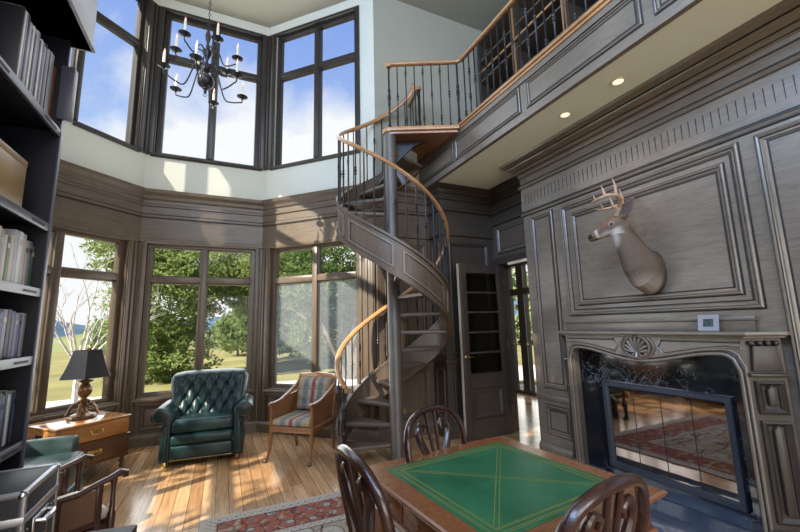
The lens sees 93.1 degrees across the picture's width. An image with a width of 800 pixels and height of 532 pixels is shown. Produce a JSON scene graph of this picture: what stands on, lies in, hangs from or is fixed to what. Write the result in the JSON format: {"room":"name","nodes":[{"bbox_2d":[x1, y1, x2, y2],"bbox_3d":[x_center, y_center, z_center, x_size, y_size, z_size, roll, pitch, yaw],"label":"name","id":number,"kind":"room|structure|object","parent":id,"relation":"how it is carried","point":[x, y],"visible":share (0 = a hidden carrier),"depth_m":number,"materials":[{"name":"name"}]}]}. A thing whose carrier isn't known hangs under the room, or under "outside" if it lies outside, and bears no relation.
{"room":"home library","nodes":[
{"label":"home library","id":0,"kind":"room"},
{"bbox_2d":[60,0,158,412],"bbox_3d":[-3.945,-1.020,4.377,0.204,6.460,1.902,-5,-9,20],"label":"wall","id":1,"kind":"structure","parent":0,"point":[81,147],"depth_m":4.94,"materials":[{"name":"paint"}]},
{"bbox_2d":[29,222,131,423],"bbox_3d":[-3.857,0.600,4.169,0.160,2.190,1.570,-5,-9,20],"label":"window","id":2,"kind":"structure","parent":1,"relation":"in","point":[39,412],"depth_m":4.34,"materials":[{"name":"wood"}]},
{"bbox_2d":[70,0,150,151],"bbox_3d":[-3.954,-2.857,4.708,0.144,2.390,1.570,-5,-9,20],"label":"window","id":3,"kind":"structure","parent":1,"relation":"in","point":[77,56],"depth_m":5.24,"materials":[{"name":"grey wood"}]},
{"bbox_2d":[125,0,268,435],"bbox_3d":[-2.866,-0.855,5.623,1.585,6.460,0.204,3,-10,-25],"label":"wall","id":4,"kind":"structure","parent":0,"point":[160,173],"depth_m":5.55,"materials":[{"name":"paint"}]},
{"bbox_2d":[130,240,257,406],"bbox_3d":[-2.812,0.756,5.347,1.485,2.190,0.160,3,-10,-25],"label":"window","id":5,"kind":"structure","parent":4,"relation":"in","point":[143,398],"depth_m":5.33,"materials":[{"name":"grey wood"}]},
{"bbox_2d":[150,6,264,170],"bbox_3d":[-2.905,-2.700,5.891,1.485,2.390,0.144,3,-10,-25],"label":"window","id":6,"kind":"structure","parent":4,"relation":"in","point":[171,15],"depth_m":5.85,"materials":[{"name":"grey wood"}]},
{"bbox_2d":[81,384,540,531],"bbox_3d":[1.014,1.847,2.285,9.300,0.100,10.600,3,-10,-25],"label":"floor","id":7,"kind":"structure","parent":0,"point":[174,498],"depth_m":3.76,"materials":[{"name":"brown wood"}]},
{"bbox_2d":[0,463,60,531],"bbox_3d":[-1.622,1.306,1.488,0.358,0.857,0.379,3,-10,-26],"label":"flight case","id":8,"kind":"object","parent":7,"relation":"on","point":[28,495],"visible":1,"depth_m":1.55,"materials":[{"name":"silver metal"}]},
{"bbox_2d":[0,0,97,470],"bbox_3d":[-1.821,-0.181,1.302,0.467,3.750,2.262,3,-10,-25],"label":"bookcase","id":9,"kind":"object","parent":7,"relation":"on","point":[26,127],"visible":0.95,"depth_m":2.28,"materials":[{"name":"black wood"}]},
{"bbox_2d":[0,396,4,434],"bbox_3d":[-2.207,0.821,1.956,0.221,0.270,0.029,3,-10,-25],"label":"book","id":10,"kind":"object","parent":9,"relation":"on","point":[3,397],"visible":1,"depth_m":2.01,"materials":[{"name":"paper"}]},
{"bbox_2d":[0,229,4,264],"bbox_3d":[-2.135,-0.060,1.885,0.221,0.274,0.029,3,-10,-25],"label":"book","id":11,"kind":"object","parent":9,"relation":"on","point":[3,230],"visible":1,"depth_m":1.94,"materials":[{"name":"grey paper"}]},
{"bbox_2d":[0,309,7,358],"bbox_3d":[-2.179,0.353,1.940,0.221,0.259,0.039,3,-10,-25],"label":"book","id":12,"kind":"object","parent":9,"relation":"on","point":[5,311],"visible":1,"depth_m":1.98,"materials":[{"name":"grey paper"}]},
{"bbox_2d":[0,234,7,279],"bbox_3d":[-2.148,-0.045,1.913,0.220,0.254,0.034,3,-10,-25],"label":"book","id":13,"kind":"object","parent":9,"relation":"on","point":[6,235],"visible":0.71,"depth_m":1.96,"materials":[{"name":"beige paper"}]},
{"bbox_2d":[0,390,8,446],"bbox_3d":[-2.220,0.814,1.983,0.220,0.293,0.026,3,-10,-25],"label":"book","id":14,"kind":"object","parent":9,"relation":"on","point":[5,392],"visible":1,"depth_m":2.03,"materials":[{"name":"grey paper"}]},
{"bbox_2d":[2,235,10,280],"bbox_3d":[-2.163,-0.040,1.944,0.221,0.254,0.033,3,-10,-25],"label":"book","id":15,"kind":"object","parent":9,"relation":"on","point":[9,237],"visible":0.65,"depth_m":1.99,"materials":[{"name":"green paper"}]},
{"bbox_2d":[2,393,11,445],"bbox_3d":[-2.233,0.829,2.011,0.220,0.271,0.036,3,-10,-25],"label":"book","id":16,"kind":"object","parent":9,"relation":"on","point":[9,394],"visible":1,"depth_m":2.05,"materials":[{"name":"grey paper"}]},
{"bbox_2d":[2,309,12,358],"bbox_3d":[-2.198,0.358,1.980,0.220,0.261,0.048,3,-10,-25],"label":"book","id":17,"kind":"object","parent":9,"relation":"on","point":[9,316],"visible":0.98,"depth_m":2.02,"materials":[{"name":"grey paper"}]},
{"bbox_2d":[5,392,13,444],"bbox_3d":[-2.248,0.834,2.042,0.220,0.273,0.030,3,-10,-25],"label":"book","id":18,"kind":"object","parent":9,"relation":"on","point":[12,393],"visible":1,"depth_m":2.08,"materials":[{"name":"grey paper"}]},
{"bbox_2d":[6,235,15,281],"bbox_3d":[-2.179,-0.038,1.979,0.220,0.262,0.040,3,-10,-25],"label":"book","id":19,"kind":"object","parent":9,"relation":"on","point":[11,252],"visible":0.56,"depth_m":2.02,"materials":[{"name":"beige paper"}]},
{"bbox_2d":[7,311,15,357],"bbox_3d":[-2.217,0.369,2.021,0.220,0.254,0.040,3,-10,-25],"label":"book","id":20,"kind":"object","parent":9,"relation":"on","point":[13,312],"visible":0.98,"depth_m":2.06,"materials":[{"name":"grey paper"}]},
{"bbox_2d":[4,229,19,282],"bbox_3d":[-2.197,-0.052,2.020,0.220,0.304,0.042,3,-10,-25],"label":"book","id":21,"kind":"object","parent":9,"relation":"on","point":[13,232],"visible":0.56,"depth_m":2.06,"materials":[{"name":"grey paper"}]},
{"bbox_2d":[8,390,16,442],"bbox_3d":[-2.260,0.835,2.070,0.221,0.279,0.028,3,-10,-25],"label":"book","id":22,"kind":"object","parent":9,"relation":"on","point":[14,391],"visible":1,"depth_m":2.11,"materials":[{"name":"paper"}]},
{"bbox_2d":[0,1,25,74],"bbox_3d":[-2.144,-1.177,1.967,0.260,0.467,0.017,3,-10,-25],"label":"book","id":23,"kind":"object","parent":9,"relation":"on","point":[12,16],"visible":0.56,"depth_m":2.01,"materials":[{"name":"black fabric"}]},
{"bbox_2d":[0,139,27,206],"bbox_3d":[-2.099,-0.479,1.835,0.264,0.285,0.464,3,-10,-25],"label":"storage box","id":24,"kind":"object","parent":9,"relation":"on","point":[13,167],"visible":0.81,"depth_m":1.97,"materials":[{"name":"beige cardboard"}]},
{"bbox_2d":[10,313,18,357],"bbox_3d":[-2.233,0.380,2.057,0.221,0.244,0.038,3,-10,-25],"label":"book","id":25,"kind":"object","parent":9,"relation":"on","point":[17,314],"visible":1,"depth_m":2.10,"materials":[{"name":"grey paper"}]},
{"bbox_2d":[13,314,21,357],"bbox_3d":[-2.249,0.386,2.091,0.221,0.242,0.035,3,-10,-25],"label":"book","id":26,"kind":"object","parent":9,"relation":"on","point":[20,315],"visible":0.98,"depth_m":2.13,"materials":[{"name":"paper"}]},
{"bbox_2d":[14,231,23,283],"bbox_3d":[-2.216,-0.046,2.060,0.221,0.305,0.042,3,-10,-25],"label":"book","id":27,"kind":"object","parent":9,"relation":"on","point":[16,276],"visible":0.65,"depth_m":2.10,"materials":[{"name":"white paper"}]},
{"bbox_2d":[17,313,26,356],"bbox_3d":[-2.268,0.390,2.129,0.220,0.248,0.048,3,-10,-25],"label":"book","id":28,"kind":"object","parent":9,"relation":"on","point":[24,315],"visible":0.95,"depth_m":2.17,"materials":[{"name":"grey paper"}]},
{"bbox_2d":[17,11,26,76],"bbox_3d":[-2.151,-1.171,1.982,0.260,0.461,0.016,3,-10,-25],"label":"album","id":29,"kind":"object","parent":9,"relation":"on","point":[26,11],"visible":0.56,"depth_m":2.04,"materials":[{"name":"white fabric"}]},
{"bbox_2d":[18,234,26,283],"bbox_3d":[-2.233,-0.038,2.096,0.220,0.300,0.038,3,-10,-25],"label":"book","id":30,"kind":"object","parent":9,"relation":"on","point":[25,235],"visible":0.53,"depth_m":2.14,"materials":[{"name":"grey paper"}]},
{"bbox_2d":[18,12,28,78],"bbox_3d":[-2.160,-1.171,2.001,0.260,0.467,0.020,3,-10,-25],"label":"album","id":31,"kind":"object","parent":9,"relation":"on","point":[27,20],"visible":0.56,"depth_m":2.06,"materials":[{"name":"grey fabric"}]},
{"bbox_2d":[20,15,30,81],"bbox_3d":[-2.169,-1.167,2.020,0.260,0.464,0.021,3,-10,-25],"label":"album","id":32,"kind":"object","parent":9,"relation":"on","point":[29,21],"visible":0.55,"depth_m":2.07,"materials":[{"name":"black fabric"}]},
{"bbox_2d":[21,240,29,284],"bbox_3d":[-2.249,-0.018,2.129,0.221,0.272,0.037,3,-10,-25],"label":"book","id":33,"kind":"object","parent":9,"relation":"on","point":[27,241],"visible":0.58,"depth_m":2.17,"materials":[{"name":"beige paper"}]},
{"bbox_2d":[22,22,32,83],"bbox_3d":[-2.178,-1.153,2.039,0.260,0.444,0.023,3,-10,-25],"label":"album","id":34,"kind":"object","parent":9,"relation":"on","point":[31,24],"visible":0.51,"depth_m":2.09,"materials":[{"name":"grey fabric"}]},
{"bbox_2d":[24,241,32,285],"bbox_3d":[-2.266,-0.013,2.167,0.221,0.275,0.044,3,-10,-25],"label":"book","id":35,"kind":"object","parent":9,"relation":"on","point":[30,243],"visible":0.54,"depth_m":2.21,"materials":[{"name":"paper"}]},
{"bbox_2d":[24,28,32,86],"bbox_3d":[-2.186,-1.139,2.056,0.260,0.422,0.015,3,-10,-25],"label":"album","id":36,"kind":"object","parent":9,"relation":"on","point":[32,28],"visible":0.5,"depth_m":2.11,"materials":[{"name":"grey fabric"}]},
{"bbox_2d":[26,25,35,88],"bbox_3d":[-2.195,-1.150,2.075,0.260,0.450,0.021,3,-10,-25],"label":"album","id":37,"kind":"object","parent":9,"relation":"on","point":[33,26],"visible":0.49,"depth_m":2.13,"materials":[{"name":"white fabric"}]},
{"bbox_2d":[28,246,34,285],"bbox_3d":[-2.282,0.001,2.200,0.221,0.258,0.030,3,-10,-25],"label":"book","id":38,"kind":"object","parent":9,"relation":"on","point":[33,249],"visible":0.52,"depth_m":2.24,"materials":[{"name":"green paper"}]},
{"bbox_2d":[28,33,36,89],"bbox_3d":[-2.204,-1.134,2.093,0.260,0.424,0.020,3,-10,-25],"label":"album","id":39,"kind":"object","parent":9,"relation":"on","point":[30,74],"visible":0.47,"depth_m":2.15,"materials":[{"name":"grey paper"}]},
{"bbox_2d":[29,29,38,92],"bbox_3d":[-2.213,-1.148,2.114,0.260,0.458,0.018,3,-10,-25],"label":"album","id":40,"kind":"object","parent":9,"relation":"on","point":[36,31],"visible":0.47,"depth_m":2.17,"materials":[{"name":"grey fabric"}]},
{"bbox_2d":[31,32,40,94],"bbox_3d":[-2.221,-1.148,2.132,0.260,0.464,0.019,3,-10,-25],"label":"album","id":41,"kind":"object","parent":9,"relation":"on","point":[39,32],"visible":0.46,"depth_m":2.19,"materials":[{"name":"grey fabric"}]},
{"bbox_2d":[33,40,41,95],"bbox_3d":[-2.229,-1.127,2.148,0.260,0.428,0.019,3,-10,-25],"label":"album","id":42,"kind":"object","parent":9,"relation":"on","point":[40,40],"visible":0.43,"depth_m":2.21,"materials":[{"name":"grey paper"}]},
{"bbox_2d":[34,39,43,98],"bbox_3d":[-2.239,-1.132,2.169,0.260,0.444,0.022,3,-10,-25],"label":"album","id":43,"kind":"object","parent":9,"relation":"on","point":[41,49],"visible":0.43,"depth_m":2.23,"materials":[{"name":"grey paper"}]},
{"bbox_2d":[36,42,44,100],"bbox_3d":[-2.249,-1.128,2.192,0.260,0.444,0.024,3,-10,-25],"label":"album","id":44,"kind":"object","parent":9,"relation":"on","point":[43,50],"visible":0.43,"depth_m":2.25,"materials":[{"name":"grey paper"}]},
{"bbox_2d":[40,51,47,105],"bbox_3d":[-2.271,-1.110,2.236,0.260,0.424,0.019,3,-10,-25],"label":"album","id":45,"kind":"object","parent":9,"relation":"on","point":[47,51],"visible":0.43,"depth_m":2.29,"materials":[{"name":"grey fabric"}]},
{"bbox_2d":[42,49,49,106],"bbox_3d":[-2.279,-1.121,2.255,0.260,0.451,0.016,3,-10,-25],"label":"album","id":46,"kind":"object","parent":9,"relation":"on","point":[48,50],"visible":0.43,"depth_m":2.31,"materials":[{"name":"grey paper"}]},
{"bbox_2d":[44,51,54,113],"bbox_3d":[-2.300,-1.118,2.302,0.260,0.461,0.054,3,-10,-25],"label":"album","id":47,"kind":"object","parent":9,"relation":"on","point":[52,57],"visible":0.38,"depth_m":2.36,"materials":[{"name":"grey paper"}]},
{"bbox_2d":[48,66,56,116],"bbox_3d":[-2.322,-1.080,2.344,0.260,0.401,0.048,3,-10,-25],"label":"album","id":48,"kind":"object","parent":9,"relation":"on","point":[54,68],"visible":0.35,"depth_m":2.40,"materials":[{"name":"brown paper"}]},
{"bbox_2d":[24,435,84,493],"bbox_3d":[-2.986,1.530,2.771,0.955,0.880,1.006,3,-10,-25],"label":"chair","id":49,"kind":"object","parent":7,"relation":"on","point":[63,450],"visible":0.26,"depth_m":3.14,"materials":[{"name":"green leather"}]},
{"bbox_2d":[24,451,84,486],"bbox_3d":[-2.895,1.610,2.799,0.750,0.205,0.660,3,-10,-25],"label":"seat cushion","id":50,"kind":"object","parent":49,"relation":"on","point":[38,458],"depth_m":3.04,"materials":[{"name":"green leather"}]},
{"bbox_2d":[27,411,131,468],"bbox_3d":[-3.301,1.869,3.878,0.601,0.565,0.703,-5,-10,22],"label":"wooden chest","id":51,"kind":"object","parent":7,"relation":"on","point":[105,436],"visible":0.59,"depth_m":3.83,"materials":[{"name":"brown wood"}]},
{"bbox_2d":[59,345,110,420],"bbox_3d":[-3.369,1.228,4.060,0.419,0.760,0.484,-5,-10,23],"label":"table lamp","id":52,"kind":"object","parent":51,"relation":"on","point":[83,365],"visible":1,"depth_m":3.98,"materials":[{"name":"black fabric"}]},
{"bbox_2d":[54,454,128,531],"bbox_3d":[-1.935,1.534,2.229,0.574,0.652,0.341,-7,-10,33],"label":"armchair","id":53,"kind":"object","parent":7,"relation":"on","point":[83,510],"visible":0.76,"depth_m":2.12,"materials":[{"name":"red wood"}]},
{"bbox_2d":[57,491,108,519],"bbox_3d":[-1.954,1.440,2.218,0.470,0.065,0.270,-7,-10,33],"label":"seat cushion","id":54,"kind":"object","parent":53,"relation":"on","point":[105,509],"depth_m":2.20,"materials":[{"name":"beige fabric"}]},
{"bbox_2d":[90,525,136,531],"bbox_3d":[-1.238,1.412,1.393,0.285,0.600,0.460,1,-9,-17],"label":"side table","id":55,"kind":"object","parent":7,"relation":"on","point":[131,528],"visible":1,"depth_m":1.65,"materials":[{"name":"grey"}]},
{"bbox_2d":[150,368,253,468],"bbox_3d":[-2.294,1.748,4.505,1.025,0.945,0.725,2,-9,-20],"label":"armchair","id":56,"kind":"object","parent":7,"relation":"on","point":[205,412],"visible":1,"depth_m":4.31,"materials":[{"name":"green leather"}]},
{"bbox_2d":[171,410,233,433],"bbox_3d":[-2.256,1.795,4.396,0.630,0.147,0.460,2,-9,-20],"label":"seat cushion","id":57,"kind":"object","parent":56,"relation":"on","point":[193,421],"depth_m":4.23,"materials":[{"name":"green leather"}]},
{"bbox_2d":[199,491,399,531],"bbox_3d":[0.309,1.740,1.840,2.440,0.009,3.500,3,-10,-25],"label":"rug","id":58,"kind":"object","parent":7,"relation":"on","point":[325,512],"visible":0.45,"depth_m":2.89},
{"bbox_2d":[335,444,395,531],"bbox_3d":[0.057,1.196,1.494,0.576,0.983,0.500,3,-10,-27],"label":"chair","id":59,"kind":"object","parent":58,"relation":"on","point":[360,517],"visible":1,"depth_m":1.38,"materials":[{"name":"brown wood"}]},
{"bbox_2d":[403,405,467,462],"bbox_3d":[0.364,1.252,1.904,0.500,0.983,0.576,7,-12,-43],"label":"chair","id":60,"kind":"object","parent":58,"relation":"on","point":[424,411],"visible":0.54,"depth_m":2.12,"materials":[{"name":"brown wood"}]},
{"bbox_2d":[369,436,666,531],"bbox_3d":[0.450,1.321,1.647,0.940,0.751,0.940,4,-10,-30],"label":"table","id":61,"kind":"object","parent":58,"relation":"on","point":[494,484],"visible":0.7,"depth_m":1.61,"materials":[{"name":"brown wood"}]},
{"bbox_2d":[555,473,649,531],"bbox_3d":[0.499,1.149,1.267,0.500,0.983,0.576,4,-10,-32],"label":"chair","id":62,"kind":"object","parent":58,"relation":"on","point":[629,514],"visible":1,"depth_m":1.10,"materials":[{"name":"red wood"}]},
{"bbox_2d":[263,372,336,466],"bbox_3d":[-1.131,1.741,4.445,0.588,0.889,0.724,-4,-9,16],"label":"armchair","id":63,"kind":"object","parent":7,"relation":"on","point":[309,409],"visible":1,"depth_m":4.48,"materials":[{"name":"brown wood"}]},
{"bbox_2d":[272,410,309,427],"bbox_3d":[-1.139,1.773,4.407,0.480,0.083,0.505,-4,-9,16],"label":"seat cushion","id":64,"kind":"object","parent":63,"relation":"on","point":[287,418],"depth_m":4.23,"materials":[{"name":"multicoloured fabric"}]},
{"bbox_2d":[296,377,333,409],"bbox_3d":[-1.066,1.586,4.710,0.460,0.385,0.167,-4,-9,16],"label":"cushion","id":65,"kind":"object","parent":63,"relation":"on","point":[309,389],"depth_m":4.68,"materials":[{"name":"multicoloured fabric"}]},
{"bbox_2d":[335,83,458,460],"bbox_3d":[-0.065,-0.287,4.491,1.401,4.847,1.348,3,-10,-26],"label":"spiral staircase","id":66,"kind":"structure","parent":7,"relation":"on","point":[382,246],"depth_m":4.32,"materials":[{"name":"paint"}]},
{"bbox_2d":[649,498,751,531],"bbox_3d":[1.881,1.852,2.856,0.650,0.021,1.900,3,-10,-25],"label":"hearth slab","id":67,"kind":"object","parent":7,"relation":"on","point":[666,515],"visible":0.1,"depth_m":2.69,"materials":[{"name":"blue stone"}]},
{"bbox_2d":[578,348,762,531],"bbox_3d":[2.074,1.239,3.049,0.188,1.238,1.344,3,-10,-25],"label":"marble surround","id":68,"kind":"object","parent":67,"relation":"on","point":[716,375],"visible":0.35,"depth_m":2.99,"materials":[{"name":"black stone"}]},
{"bbox_2d":[602,380,750,513],"bbox_3d":[2.134,1.365,3.050,0.075,0.750,1.010,3,-10,-25],"label":"fire screen","id":69,"kind":"object","parent":68,"relation":"attached to","point":[686,441],"visible":1,"depth_m":2.94,"materials":[{"name":"clear glass"}]},
{"bbox_2d":[559,316,799,531],"bbox_3d":[2.019,1.155,3.038,0.260,1.447,1.784,3,-10,-25],"label":"mantelpiece","id":70,"kind":"object","parent":67,"relation":"on","point":[757,357],"visible":0.98,"depth_m":2.44,"materials":[{"name":"grey wood"}]},
{"bbox_2d":[559,331,790,338],"bbox_3d":[1.986,0.559,3.122,0.221,0.042,1.784,3,-10,-25],"label":"mantel shelf","id":71,"kind":"object","parent":70,"relation":"attached to","point":[568,334],"depth_m":2.80,"materials":[{"name":"grey wood"}]},
{"bbox_2d":[697,315,719,330],"bbox_3d":[2.205,0.408,2.710,0.042,0.117,0.124,4,-10,-31],"label":"picture frame","id":72,"kind":"object","parent":70,"relation":"on","point":[705,322],"visible":1,"depth_m":2.70,"materials":[{"name":"grey"}]},
{"bbox_2d":[703,319,712,326],"bbox_3d":[2.206,0.409,2.710,0.008,0.058,0.064,19,-18,-27],"label":"picture","id":73,"kind":"object","parent":72,"relation":"attached to","point":[706,322],"depth_m":2.71},
{"bbox_2d":[257,0,379,429],"bbox_3d":[-1.207,-0.896,5.632,1.909,6.460,0.204,-5,-9,20],"label":"wall","id":74,"kind":"structure","parent":0,"point":[319,175],"depth_m":5.59,"materials":[{"name":"paint"}]},
{"bbox_2d":[262,238,358,398],"bbox_3d":[-1.230,0.720,5.376,1.570,2.190,0.160,-5,-9,20],"label":"window","id":75,"kind":"structure","parent":74,"relation":"in","point":[275,389],"depth_m":5.46,"materials":[{"name":"grey wood"}]},
{"bbox_2d":[270,5,360,170],"bbox_3d":[-1.317,-2.737,5.920,1.570,2.390,0.144,-5,-9,20],"label":"window","id":76,"kind":"structure","parent":74,"relation":"in","point":[317,26],"depth_m":5.96,"materials":[{"name":"grey wood"}]},
{"bbox_2d":[175,0,509,31],"bbox_3d":[0.005,-4.762,2.390,6.790,0.120,9.570,3,-10,-25],"label":"ceiling","id":77,"kind":"structure","parent":0,"point":[476,14],"depth_m":6.04,"materials":[{"name":"beige paint"}]},
{"bbox_2d":[157,0,247,108],"bbox_3d":[-2.149,-3.077,4.300,0.855,2.510,0.891,3,-10,-25],"label":"chandelier","id":78,"kind":"object","parent":77,"relation":"hanging from","point":[205,80],"visible":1,"depth_m":4.11,"materials":[{"name":"grey metal"}]},
{"bbox_2d":[373,0,481,428],"bbox_3d":[0.729,-0.918,5.817,2.400,6.460,0.182,3,-10,-25],"label":"wall","id":79,"kind":"structure","parent":0,"point":[402,32],"depth_m":5.78,"materials":[{"name":"beige paint"}]},
{"bbox_2d":[128,420,434,448],"bbox_3d":[-2.399,2.046,3.816,2.885,0.150,5.680,-9,-11,39],"label":"baseboard","id":80,"kind":"structure","parent":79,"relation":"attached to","point":[366,435],"depth_m":4.87,"materials":[{"name":"brown wood"}]},
{"bbox_2d":[429,235,499,426],"bbox_3d":[0.990,0.578,5.419,1.076,3.370,0.386,3,-10,-25],"label":"wall","id":81,"kind":"structure","parent":0,"point":[463,250],"depth_m":5.22,"materials":[{"name":"grey wood"}]},
{"bbox_2d":[438,424,459,439],"bbox_3d":[0.976,2.156,5.084,0.952,0.150,0.371,2,-9,-19],"label":"baseboard","id":82,"kind":"structure","parent":81,"relation":"attached to","point":[455,434],"depth_m":4.82,"materials":[{"name":"brown wood"}]},
{"bbox_2d":[508,261,535,395],"bbox_3d":[2.999,0.940,6.880,0.178,3.000,4.300,3,-10,-25],"label":"window","id":83,"kind":"structure","parent":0,"point":[522,291],"depth_m":7.83,"materials":[{"name":"brown wood"}]},
{"bbox_2d":[419,0,702,188],"bbox_3d":[1.962,-1.911,2.073,0.145,0.500,7.900,3,-10,-25],"label":"fascia","id":84,"kind":"structure","parent":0,"point":[609,29],"depth_m":3.28,"materials":[{"name":"grey wood"}]},
{"bbox_2d":[385,0,598,126],"bbox_3d":[1.693,-2.637,1.733,0.861,0.915,7.138,3,-10,-25],"label":"loft railing","id":85,"kind":"object","parent":84,"relation":"on","point":[388,65],"visible":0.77,"depth_m":4.33,"materials":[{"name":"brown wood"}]},
{"bbox_2d":[439,0,782,189],"bbox_3d":[2.669,-1.854,2.393,1.550,0.420,7.900,3,-10,-25],"label":"soffit","id":86,"kind":"object","parent":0,"point":[707,21],"visible":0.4,"depth_m":3.04,"materials":[{"name":"white paint"}]},
{"bbox_2d":[610,77,625,85],"bbox_3d":[1.781,-1.514,3.094,0.112,0.030,0.112,3,-10,-25],"label":"recessed light","id":87,"kind":"object","parent":86,"relation":"on","point":[618,81],"visible":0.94,"depth_m":3.09,"materials":[{"name":"white glass"}]},
{"bbox_2d":[498,0,799,450],"bbox_3d":[3.118,-0.059,1.675,0.945,3.370,6.775,3,-10,-25],"label":"wall","id":88,"kind":"structure","parent":0,"point":[706,149],"depth_m":2.94,"materials":[{"name":"grey wood"}]},
{"bbox_2d":[426,176,521,238],"bbox_3d":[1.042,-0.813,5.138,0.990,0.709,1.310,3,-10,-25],"label":"trim","id":89,"kind":"structure","parent":88,"relation":"attached to","point":[459,224],"depth_m":5.37,"materials":[{"name":"grey wood"}]},
{"bbox_2d":[493,217,526,430],"bbox_3d":[1.785,0.503,5.074,0.485,3.370,0.970,3,-10,-25],"label":"doorway","id":90,"kind":"structure","parent":88,"relation":"in","point":[509,244],"depth_m":5.25,"materials":[{"name":"grey wood"}]},
{"bbox_2d":[456,263,513,440],"bbox_3d":[1.139,1.079,5.003,0.759,2.225,0.089,3,-10,-25],"label":"door","id":91,"kind":"structure","parent":90,"relation":"attached to","point":[487,401],"depth_m":4.95,"materials":[{"name":"grey wood"}]},
{"bbox_2d":[539,440,572,459],"bbox_3d":[2.924,1.506,1.219,0.030,0.150,6.590,3,-10,-25],"label":"baseboard","id":92,"kind":"structure","parent":88,"relation":"attached to","point":[543,445],"depth_m":3.97,"materials":[{"name":"grey wood"}]},
{"bbox_2d":[588,178,666,293],"bbox_3d":[1.860,-0.227,3.191,0.505,0.944,0.372,1,-9,-17],"label":"deer mount","id":93,"kind":"object","parent":88,"relation":"attached to","point":[644,268],"visible":1,"depth_m":3.06,"materials":[{"name":"brown"}]},
{"bbox_3d":[2.695,-2.080,2.443,1.480,0.040,7.900,3,-10,-25],"label":"floor","id":94,"kind":"structure","parent":0,"visible":0},
{"bbox_2d":[477,0,596,103],"bbox_3d":[2.793,-3.068,3.491,0.510,2.250,6.200,3,-10,-25],"label":"bookcase","id":95,"kind":"object","parent":94,"relation":"on","point":[568,4],"visible":0.09,"depth_m":5.49,"materials":[{"name":"brown wood"}]},
{"bbox_2d":[479,0,555,73],"bbox_3d":[2.030,-3.380,4.583,0.032,0.032,3.500,3,-10,-25],"label":"ladder rail","id":96,"kind":"object","parent":95,"relation":"attached to","point":[549,4],"visible":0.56,"depth_m":5.29,"materials":[{"name":"black metal"}]},
{"bbox_3d":[-3.769,-1.344,2.319,0.160,6.460,2.505,3,-10,-25],"label":"wall","id":97,"kind":"structure","parent":0,"visible":0},
{"bbox_2d":[53,159,429,248],"bbox_3d":[-2.448,-0.870,4.259,2.939,0.730,5.680,-9,-11,39],"label":"trim","id":98,"kind":"structure","parent":97,"relation":"attached to","point":[67,211],"depth_m":5.39,"materials":[{"name":"wood"}]},
{"label":"outside","id":99,"kind":"structure","parent":0,"visible":0},
{"bbox_2d":[54,300,517,336],"bbox_3d":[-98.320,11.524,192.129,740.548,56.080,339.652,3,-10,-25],"label":"hills","id":100,"kind":"structure","parent":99,"point":[59,328],"depth_m":223.09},
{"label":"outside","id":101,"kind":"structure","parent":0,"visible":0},
{"bbox_2d":[46,336,535,401],"bbox_3d":[-20.848,9.995,44.406,180.000,1.356,140.000,3,-10,-25],"label":"ground","id":102,"kind":"structure","parent":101,"point":[289,368],"depth_m":18.62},
{"bbox_2d":[53,242,167,402],"bbox_3d":[-7.685,1.577,9.957,3.136,4.246,3.896,-4,-9,15],"label":"bare tree","id":103,"kind":"object","parent":102,"relation":"on","point":[74,398],"visible":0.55,"depth_m":9.41,"materials":[{"name":"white plant"}]},
{"bbox_2d":[81,324,193,349],"bbox_3d":[-24.915,6.502,36.938,9.663,4.588,5.695,6,-11,-40],"label":"tree","id":104,"kind":"object","parent":102,"relation":"on","point":[95,330],"visible":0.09,"depth_m":33.98,"materials":[{"name":"green plant"}]},
{"bbox_2d":[78,239,247,383],"bbox_3d":[-8.950,1.376,15.131,6.463,6.584,4.695,3,-10,-28],"label":"broadleaf tree","id":105,"kind":"object","parent":102,"relation":"on","point":[169,328],"visible":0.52,"depth_m":14.15,"materials":[{"name":"green plant"}]},
{"bbox_2d":[212,313,246,355],"bbox_3d":[-11.523,4.828,27.400,3.954,3.340,3.690,3,-10,-25],"label":"tree","id":106,"kind":"object","parent":102,"relation":"on","point":[228,346],"visible":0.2,"depth_m":26.31,"materials":[{"name":"green plant"}]},
{"bbox_2d":[208,250,335,328],"bbox_3d":[-4.839,1.227,15.981,5.977,6.662,5.118,7,-12,-43],"label":"broadleaf tree","id":107,"kind":"object","parent":102,"relation":"on","point":[243,264],"visible":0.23,"depth_m":15.15,"materials":[{"name":"green plant"}]},
{"bbox_2d":[210,300,355,360],"bbox_3d":[-4.372,2.778,22.199,12.128,5.886,5.761,1,-9,-17],"label":"broadleaf tree","id":108,"kind":"object","parent":102,"relation":"on","point":[243,323],"visible":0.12,"depth_m":20.32,"materials":[{"name":"green plant"}]},
{"bbox_2d":[278,246,356,379],"bbox_3d":[-2.003,1.307,14.326,5.815,5.901,5.336,0,-9,-12],"label":"broadleaf tree","id":109,"kind":"object","parent":102,"relation":"on","point":[334,294],"visible":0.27,"depth_m":13.45,"materials":[{"name":"green plant"}]},
{"bbox_2d":[511,268,532,344],"bbox_3d":[11.182,3.943,33.062,21.934,8.548,9.841,-5,-9,19],"label":"tree","id":110,"kind":"object","parent":102,"relation":"on","point":[513,274],"visible":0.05,"depth_m":31.59,"materials":[{"name":"green plant"}]},
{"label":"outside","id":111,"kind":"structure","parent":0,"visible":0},
{"bbox_2d":[52,325,519,351],"bbox_3d":[-30.067,12.213,51.851,189.790,8.210,85.483,3,-10,-25],"label":"hill","id":112,"kind":"structure","parent":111,"point":[56,346],"depth_m":60.15,"materials":[{"name":"green plant"}]},
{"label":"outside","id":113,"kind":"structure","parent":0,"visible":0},
{"bbox_2d":[46,365,535,407],"bbox_3d":[-6.821,3.122,6.715,55.328,0.060,9.669,3,-10,-29],"label":"lawn","id":114,"kind":"structure","parent":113,"point":[348,382],"depth_m":12.34,"materials":[{"name":"green plant"}]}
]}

